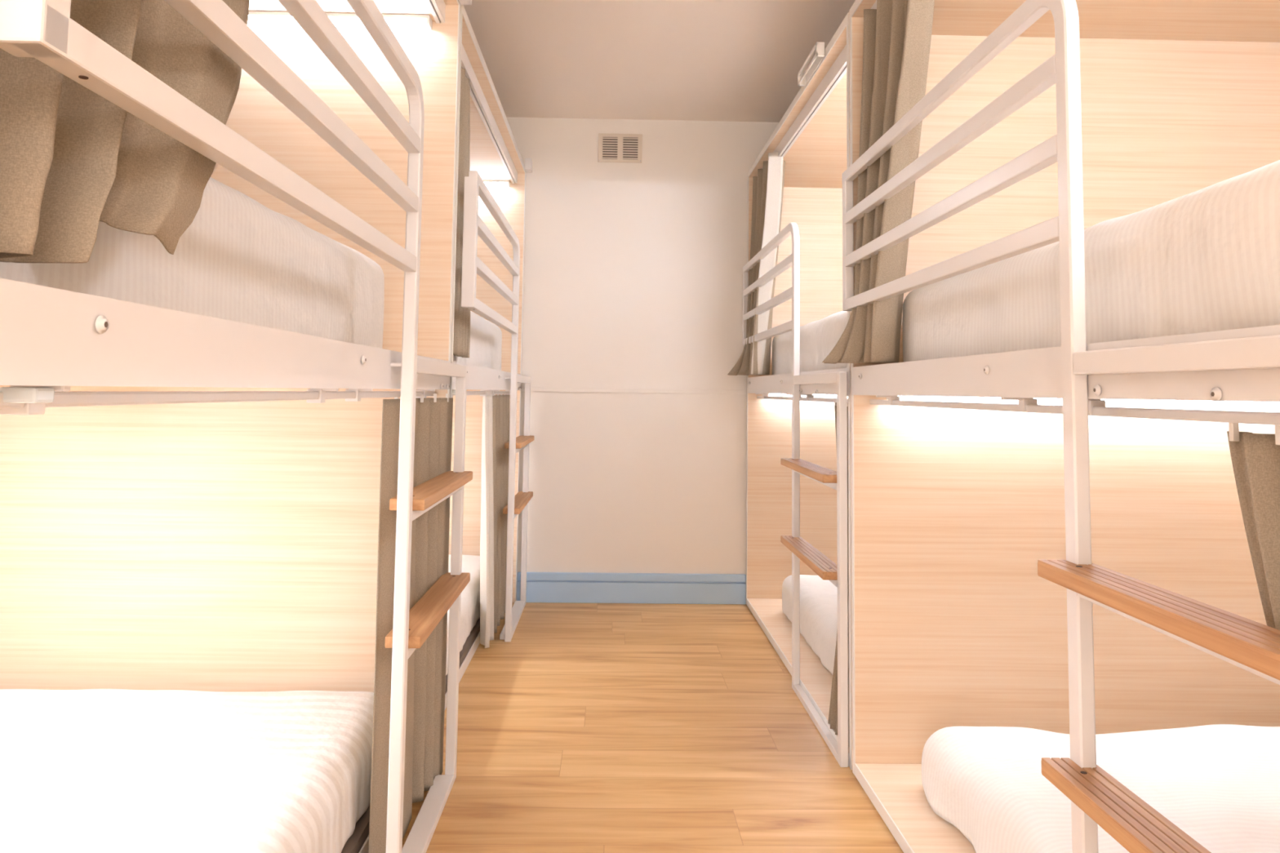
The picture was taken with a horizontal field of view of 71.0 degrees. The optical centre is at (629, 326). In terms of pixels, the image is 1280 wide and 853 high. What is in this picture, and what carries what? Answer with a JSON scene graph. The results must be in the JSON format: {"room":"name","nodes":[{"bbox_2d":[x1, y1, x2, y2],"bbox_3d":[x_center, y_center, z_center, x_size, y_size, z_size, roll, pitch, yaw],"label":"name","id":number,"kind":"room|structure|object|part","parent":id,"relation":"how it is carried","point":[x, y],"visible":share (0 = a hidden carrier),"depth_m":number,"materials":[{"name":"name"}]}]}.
{"room":"dormitory","nodes":[
{"label":"dormitory","id":0,"kind":"room"},
{"bbox_2d":[506,116,778,600],"bbox_3d":[0.035,0.164,4.822,4.060,2.770,0.100,1,-4,-1],"label":"wall","id":1,"kind":"structure","parent":0,"point":[633,272],"depth_m":4.78,"materials":[{"name":"white paint"}]},
{"bbox_2d":[598,133,642,163],"bbox_3d":[-0.048,-0.964,4.845,0.238,0.158,0.013,1,-4,-1],"label":"air vent","id":2,"kind":"object","parent":1,"relation":"in","point":[612,148],"visible":1,"depth_m":4.84,"materials":[{"name":"beige plastic"}]},
{"bbox_3d":[-0.103,-0.963,4.842,0.080,0.120,0.002,1,-4,-1],"label":"louver panel","id":3,"kind":"part","parent":2,"relation":"part of","materials":[{"name":"brown"}]},
{"bbox_3d":[0.007,-0.961,4.844,0.080,0.120,0.002,1,-4,-1],"label":"louver panel","id":4,"kind":"part","parent":2,"relation":"part of","materials":[{"name":"brown plastic"}]},
{"bbox_2d":[516,572,746,604],"bbox_3d":[0.013,1.365,4.676,1.193,0.153,0.018,1,-4,-1],"label":"baseboard","id":5,"kind":"structure","parent":1,"relation":"attached to","point":[541,587],"depth_m":4.67,"materials":[{"name":"blue paint"}]},
{"bbox_2d":[521,386,746,394],"bbox_3d":[0.027,0.341,4.753,1.193,0.022,0.013,1,-4,-1],"label":"trim","id":6,"kind":"structure","parent":1,"relation":"attached to","point":[532,388],"depth_m":4.75,"materials":[{"name":"white paint"}]},
{"bbox_2d":[402,602,903,852],"bbox_3d":[0.107,1.177,0.303,4.060,0.100,8.770,1,-4,-1],"label":"floor","id":7,"kind":"structure","parent":0,"point":[598,727],"depth_m":2.76,"materials":[{"name":"brown wood"}]},
{"bbox_2d":[0,0,472,852],"bbox_3d":[-1.179,0.038,1.610,1.499,2.325,2.090,1,-4,-1],"label":"bunk bed","id":8,"kind":"object","parent":7,"relation":"on","point":[188,501],"visible":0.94,"depth_m":2.56,"materials":[{"name":"brown wood"}]},
{"bbox_2d":[0,0,248,262],"bbox_3d":[-0.524,-0.561,0.927,0.086,1.029,0.590,1,-4,-1],"label":"curtain","id":9,"kind":"object","parent":8,"relation":"hanging from","point":[73,159],"visible":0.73,"depth_m":0.87,"materials":[{"name":"beige fabric"}]},
{"bbox_2d":[0,688,373,852],"bbox_3d":[-1.254,1.010,1.501,1.315,0.222,1.945,1,-4,-1],"label":"mattress","id":10,"kind":"object","parent":8,"relation":"on","point":[90,771],"visible":0.96,"depth_m":1.93,"materials":[{"name":"white fabric"}]},
{"bbox_2d":[0,177,384,348],"bbox_3d":[-1.256,-0.112,1.499,1.273,0.281,1.780,1,-4,-1],"label":"mattress","id":11,"kind":"object","parent":8,"relation":"on","point":[239,259],"visible":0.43,"depth_m":1.46,"materials":[{"name":"white fabric"}]},
{"bbox_3d":[-0.458,-0.179,1.298,0.027,0.033,1.275,1,-4,-1],"label":"guard rail","id":12,"kind":"part","parent":8,"relation":"part of","materials":[{"name":"white metal"}]},
{"bbox_3d":[-0.557,0.124,1.609,0.020,0.014,2.035,1,-4,-1],"label":"curtain rail","id":13,"kind":"part","parent":8,"relation":"part of","materials":[{"name":"white metal"}]},
{"bbox_2d":[247,10,299,26],"bbox_3d":[-1.060,-0.917,2.632,0.153,0.028,0.100,1,-4,-1],"label":"lamp","id":14,"kind":"object","parent":8,"relation":"attached to","point":[261,18],"depth_m":2.65,"materials":[{"name":"white plastic"}]},
{"bbox_3d":[-0.457,-0.309,1.307,0.027,0.033,1.275,1,-4,-1],"label":"guard rail","id":15,"kind":"part","parent":8,"relation":"part of","materials":[{"name":"white metal"}]},
{"bbox_2d":[325,12,364,26],"bbox_3d":[-0.833,-0.914,2.636,0.086,0.028,0.099,1,-4,-1],"label":"lamp","id":16,"kind":"object","parent":8,"relation":"attached to","point":[340,20],"depth_m":2.66,"materials":[{"name":"white plastic"}]},
{"bbox_2d":[247,15,428,28],"bbox_3d":[-0.915,-0.907,2.673,0.629,0.014,0.037,1,-4,-1],"label":"diffuser","id":17,"kind":"object","parent":16,"relation":"attached to","point":[393,21],"depth_m":2.66,"materials":[{"name":"white plastic"}]},
{"bbox_3d":[-0.455,-0.439,1.317,0.027,0.033,1.275,1,-4,-1],"label":"guard rail","id":18,"kind":"part","parent":8,"relation":"part of","materials":[{"name":"white metal"}]},
{"bbox_3d":[-0.603,1.183,1.532,0.005,0.045,2.031,1,-4,-1],"label":"rail","id":19,"kind":"part","parent":8,"relation":"part of","materials":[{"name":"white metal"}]},
{"bbox_3d":[-0.465,0.300,1.278,0.027,1.774,1.312,1,-4,-1],"label":"guard frame","id":20,"kind":"part","parent":8,"relation":"part of","materials":[{"name":"white metal"}]},
{"bbox_2d":[382,13,432,30],"bbox_3d":[-0.647,-0.911,2.645,0.137,0.028,0.109,1,-4,-1],"label":"lamp","id":21,"kind":"object","parent":8,"relation":"attached to","point":[393,20],"depth_m":2.66,"materials":[{"name":"white plastic"}]},
{"bbox_2d":[368,393,453,852],"bbox_3d":[-0.565,0.713,2.328,0.060,1.074,0.537,1,-4,3],"label":"curtain","id":22,"kind":"object","parent":8,"relation":"hanging from","point":[426,666],"visible":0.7,"depth_m":2.37,"materials":[{"name":"beige fabric"}]},
{"bbox_3d":[-1.204,-1.069,1.682,1.419,0.030,2.075,1,-4,-1],"label":"roof panel","id":23,"kind":"part","parent":8,"relation":"part of","materials":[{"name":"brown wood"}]},
{"bbox_3d":[-0.496,0.697,2.572,0.027,1.168,0.035,1,-4,-1],"label":"ladder post","id":24,"kind":"part","parent":8,"relation":"part of","materials":[{"name":"white metal"}]},
{"bbox_2d":[444,4,533,709],"bbox_3d":[-1.221,0.188,3.696,1.499,2.325,2.090,1,-4,-1],"label":"bunk bed","id":25,"kind":"object","parent":7,"relation":"on","point":[494,220],"visible":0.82,"depth_m":4.03,"materials":[{"name":"brown wood"}]},
{"bbox_2d":[453,66,470,357],"bbox_3d":[-0.574,-0.414,3.004,0.062,1.024,0.464,1,-4,-1],"label":"curtain","id":26,"kind":"object","parent":25,"relation":"hanging from","point":[461,344],"visible":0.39,"depth_m":3.04,"materials":[{"name":"beige fabric"}]},
{"bbox_3d":[-0.645,1.333,3.618,0.005,0.045,2.031,1,-4,-1],"label":"rail","id":27,"kind":"part","parent":25,"relation":"part of","materials":[{"name":"white metal"}]},
{"bbox_2d":[445,554,479,675],"bbox_3d":[-1.302,1.170,3.591,1.308,0.203,1.912,1,-4,-1],"label":"mattress","id":28,"kind":"object","parent":25,"relation":"on","point":[470,595],"visible":0.07,"depth_m":3.79,"materials":[{"name":"white fabric"}]},
{"bbox_2d":[453,311,502,370],"bbox_3d":[-1.272,0.049,3.599,1.332,0.263,1.772,1,-4,-1],"label":"mattress","id":29,"kind":"object","parent":25,"relation":"on","point":[486,337],"visible":0.06,"depth_m":3.79,"materials":[{"name":"white fabric"}]},
{"bbox_3d":[-0.599,0.274,3.695,0.020,0.014,2.035,1,-4,-1],"label":"curtain rail","id":30,"kind":"part","parent":25,"relation":"part of","materials":[{"name":"white metal"}]},
{"bbox_3d":[-1.282,0.294,4.710,1.419,2.254,0.020,1,-4,-1],"label":"panel","id":31,"kind":"part","parent":25,"relation":"part of","materials":[{"name":"brown wood"}]},
{"bbox_3d":[-0.500,-0.029,3.384,0.027,0.033,1.275,1,-4,-1],"label":"guard rail","id":32,"kind":"part","parent":25,"relation":"part of","materials":[{"name":"white metal"}]},
{"bbox_3d":[-1.246,-0.918,3.768,1.419,0.030,2.075,1,-4,-1],"label":"roof panel","id":33,"kind":"part","parent":25,"relation":"part of","materials":[{"name":"brown wood"}]},
{"bbox_3d":[-0.507,0.450,3.365,0.027,1.774,1.312,1,-4,-1],"label":"guard frame","id":34,"kind":"part","parent":25,"relation":"part of","materials":[{"name":"white metal"}]},
{"bbox_2d":[480,394,509,648],"bbox_3d":[-0.607,0.834,4.121,0.069,1.056,0.908,1,-4,-1],"label":"curtain","id":35,"kind":"object","parent":25,"relation":"hanging from","point":[495,408],"visible":0.92,"depth_m":3.84,"materials":[{"name":"beige fabric"}]},
{"bbox_2d":[482,179,510,187],"bbox_3d":[-0.957,-0.762,4.759,0.645,0.028,0.045,1,-4,-1],"label":"lamp","id":36,"kind":"object","parent":25,"relation":"attached to","point":[487,182],"visible":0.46,"depth_m":4.75,"materials":[{"name":"white plastic"}]},
{"bbox_2d":[484,182,508,186],"bbox_3d":[-0.957,-0.757,4.759,0.629,0.014,0.037,1,-4,-1],"label":"diffuser","id":37,"kind":"object","parent":36,"relation":"attached to","point":[488,184],"depth_m":4.75,"materials":[{"name":"white plastic"}]},
{"bbox_3d":[-0.499,-0.159,3.393,0.027,0.033,1.275,1,-4,-1],"label":"guard rail","id":38,"kind":"part","parent":25,"relation":"part of","materials":[{"name":"white metal"}]},
{"bbox_3d":[-0.497,-0.288,3.403,0.027,0.033,1.275,1,-4,-1],"label":"guard rail","id":39,"kind":"part","parent":25,"relation":"part of","materials":[{"name":"white metal"}]},
{"bbox_3d":[-0.538,0.847,4.658,0.027,1.168,0.035,1,-4,-1],"label":"ladder post","id":40,"kind":"part","parent":25,"relation":"part of","materials":[{"name":"white metal"}]},
{"bbox_2d":[742,12,852,769],"bbox_3d":[1.329,0.247,3.756,1.505,2.286,2.070,1,-4,-1],"label":"bunk bed","id":41,"kind":"object","parent":7,"relation":"on","point":[797,473],"visible":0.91,"depth_m":4.34,"materials":[{"name":"brown wood"}]},
{"bbox_2d":[727,151,785,375],"bbox_3d":[0.629,-0.283,4.449,0.221,1.044,0.650,1,-4,-1],"label":"curtain","id":42,"kind":"object","parent":41,"relation":"hanging from","point":[768,185],"visible":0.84,"depth_m":4.37,"materials":[{"name":"beige fabric"}]},
{"bbox_3d":[0.631,-0.220,4.137,0.024,0.033,1.307,1,-4,-1],"label":"guard rail","id":43,"kind":"part","parent":41,"relation":"part of","materials":[{"name":"white metal"}]},
{"bbox_3d":[0.629,-0.090,4.127,0.024,0.033,1.307,1,-4,-1],"label":"guard rail","id":44,"kind":"part","parent":41,"relation":"part of","materials":[{"name":"white metal"}]},
{"bbox_3d":[0.627,0.039,4.118,0.024,0.033,1.307,1,-4,-1],"label":"guard rail","id":45,"kind":"part","parent":41,"relation":"part of","materials":[{"name":"white metal"}]},
{"bbox_3d":[0.621,0.517,4.068,0.024,1.774,1.344,1,-4,-1],"label":"guard frame","id":46,"kind":"part","parent":41,"relation":"part of","materials":[{"name":"white metal"}]},
{"bbox_2d":[767,393,791,395],"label":"lamp","id":47,"kind":"object","parent":41,"relation":"attached to","point":[782,394],"depth_m":4.70,"materials":[{"name":"white plastic"}]},
{"bbox_3d":[1.344,0.334,4.763,1.434,2.254,0.020,1,-4,-1],"label":"panel","id":48,"kind":"part","parent":41,"relation":"part of","materials":[{"name":"brown wood"}]},
{"bbox_3d":[1.380,-0.878,3.831,1.434,0.030,2.055,1,-4,-1],"label":"roof panel","id":49,"kind":"part","parent":41,"relation":"part of","materials":[{"name":"brown wood"}]},
{"bbox_3d":[0.704,0.301,3.732,0.020,0.014,2.015,1,-4,-1],"label":"curtain rail","id":50,"kind":"part","parent":41,"relation":"part of","materials":[{"name":"white metal"}]},
{"bbox_2d":[782,574,837,675],"bbox_3d":[1.383,1.244,3.552,1.274,0.194,1.700,1,-4,-1],"label":"mattress","id":51,"kind":"object","parent":41,"relation":"on","point":[818,596],"visible":0.12,"depth_m":3.77,"materials":[{"name":"white fabric"}]},
{"bbox_2d":[772,311,847,374],"bbox_3d":[1.380,0.096,3.657,1.314,0.249,1.760,1,-4,-1],"label":"mattress","id":52,"kind":"object","parent":41,"relation":"on","point":[818,339],"visible":0.09,"depth_m":3.59,"materials":[{"name":"white fabric"}]},
{"bbox_2d":[797,41,825,86],"bbox_3d":[0.657,-0.945,3.248,0.030,0.048,0.315,1,-4,-1],"label":"sign holder","id":53,"kind":"object","parent":41,"relation":"attached to","point":[803,78],"visible":1,"depth_m":3.22,"materials":[{"name":"white plastic"}]},
{"bbox_2d":[812,394,836,396],"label":"lamp","id":54,"kind":"object","parent":41,"relation":"attached to","point":[830,395],"depth_m":4.70,"materials":[{"name":"white plastic"}]},
{"bbox_2d":[827,402,848,747],"bbox_3d":[0.685,0.765,2.898,0.083,1.032,0.348,1,-4,-1],"label":"curtain","id":55,"kind":"object","parent":41,"relation":"hanging from","point":[833,715],"visible":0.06,"depth_m":2.84,"materials":[{"name":"beige fabric"}]},
{"bbox_3d":[0.644,0.722,2.710,0.024,1.168,0.035,1,-4,-1],"label":"ladder post","id":56,"kind":"part","parent":41,"relation":"part of","materials":[{"name":"white metal"}]},
{"bbox_3d":[1.385,0.188,2.734,1.434,2.254,0.020,1,-4,-1],"label":"panel","id":57,"kind":"part","parent":41,"relation":"part of","materials":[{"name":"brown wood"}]},
{"bbox_2d":[841,0,1279,852],"bbox_3d":[1.371,0.098,1.692,1.505,2.286,2.070,1,-4,-1],"label":"bunk bed","id":58,"kind":"object","parent":7,"relation":"on","point":[1080,566],"visible":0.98,"depth_m":2.64,"materials":[{"name":"brown wood"}]},
{"bbox_3d":[1.422,-1.027,1.767,1.434,0.030,2.055,1,-4,-1],"label":"roof panel","id":59,"kind":"part","parent":58,"relation":"part of","materials":[{"name":"brown wood"}]},
{"bbox_2d":[822,0,934,364],"bbox_3d":[0.678,-0.427,2.441,0.202,1.046,0.576,1,-4,-1],"label":"curtain","id":60,"kind":"object","parent":58,"relation":"hanging from","point":[896,45],"visible":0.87,"depth_m":2.42,"materials":[{"name":"beige fabric"}]},
{"bbox_3d":[0.673,-0.369,2.072,0.024,0.033,1.307,1,-4,-1],"label":"guard rail","id":61,"kind":"part","parent":58,"relation":"part of","materials":[{"name":"white metal"}]},
{"bbox_3d":[0.671,-0.239,2.063,0.024,0.033,1.307,1,-4,-1],"label":"guard rail","id":62,"kind":"part","parent":58,"relation":"part of","materials":[{"name":"white metal"}]},
{"bbox_3d":[0.669,-0.110,2.054,0.024,0.033,1.307,1,-4,-1],"label":"guard rail","id":63,"kind":"part","parent":58,"relation":"part of","materials":[{"name":"white metal"}]},
{"bbox_2d":[899,395,1018,400],"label":"lamp","id":64,"kind":"object","parent":58,"relation":"attached to","point":[900,397],"depth_m":2.64,"materials":[{"name":"white plastic"}]},
{"bbox_3d":[0.663,0.368,2.004,0.024,1.774,1.344,1,-4,-1],"label":"guard frame","id":65,"kind":"part","parent":58,"relation":"part of","materials":[{"name":"white metal"}]},
{"bbox_2d":[1035,398,1062,401],"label":"lamp","id":66,"kind":"object","parent":58,"relation":"attached to","point":[1060,399],"depth_m":2.64,"materials":[{"name":"white plastic"}]},
{"bbox_3d":[0.746,0.153,1.668,0.020,0.014,2.015,1,-4,-1],"label":"curtain rail","id":67,"kind":"part","parent":58,"relation":"part of","materials":[{"name":"white metal"}]},
{"bbox_2d":[902,160,1279,362],"bbox_3d":[1.420,-0.051,1.629,1.323,0.251,1.836,1,-4,-1],"label":"mattress","id":68,"kind":"object","parent":58,"relation":"on","point":[1207,259],"visible":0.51,"depth_m":1.37,"materials":[{"name":"white fabric"}]},
{"bbox_2d":[921,724,1279,852],"bbox_3d":[1.434,1.098,1.557,1.292,0.200,1.873,1,-4,-1],"label":"mattress","id":69,"kind":"object","parent":58,"relation":"on","point":[1219,784],"visible":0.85,"depth_m":2.10,"materials":[{"name":"white fabric"}]},
{"bbox_2d":[1101,399,1279,404],"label":"lamp","id":70,"kind":"object","parent":58,"relation":"attached to","point":[1106,400],"depth_m":2.65,"materials":[{"name":"white plastic"}]},
{"bbox_2d":[1226,422,1279,630],"bbox_3d":[0.751,0.615,0.883,0.049,1.022,0.440,1,-4,0],"label":"curtain","id":71,"kind":"object","parent":58,"relation":"hanging from","point":[1255,457],"visible":0.96,"depth_m":1.06,"materials":[{"name":"beige fabric"}]},
{"bbox_2d":[463,0,855,122],"bbox_3d":[0.143,-1.486,0.496,4.060,0.100,8.770,1,-4,-1],"label":"ceiling","id":72,"kind":"structure","parent":0,"point":[722,60],"depth_m":3.92,"materials":[{"name":"white paint"}]}
]}

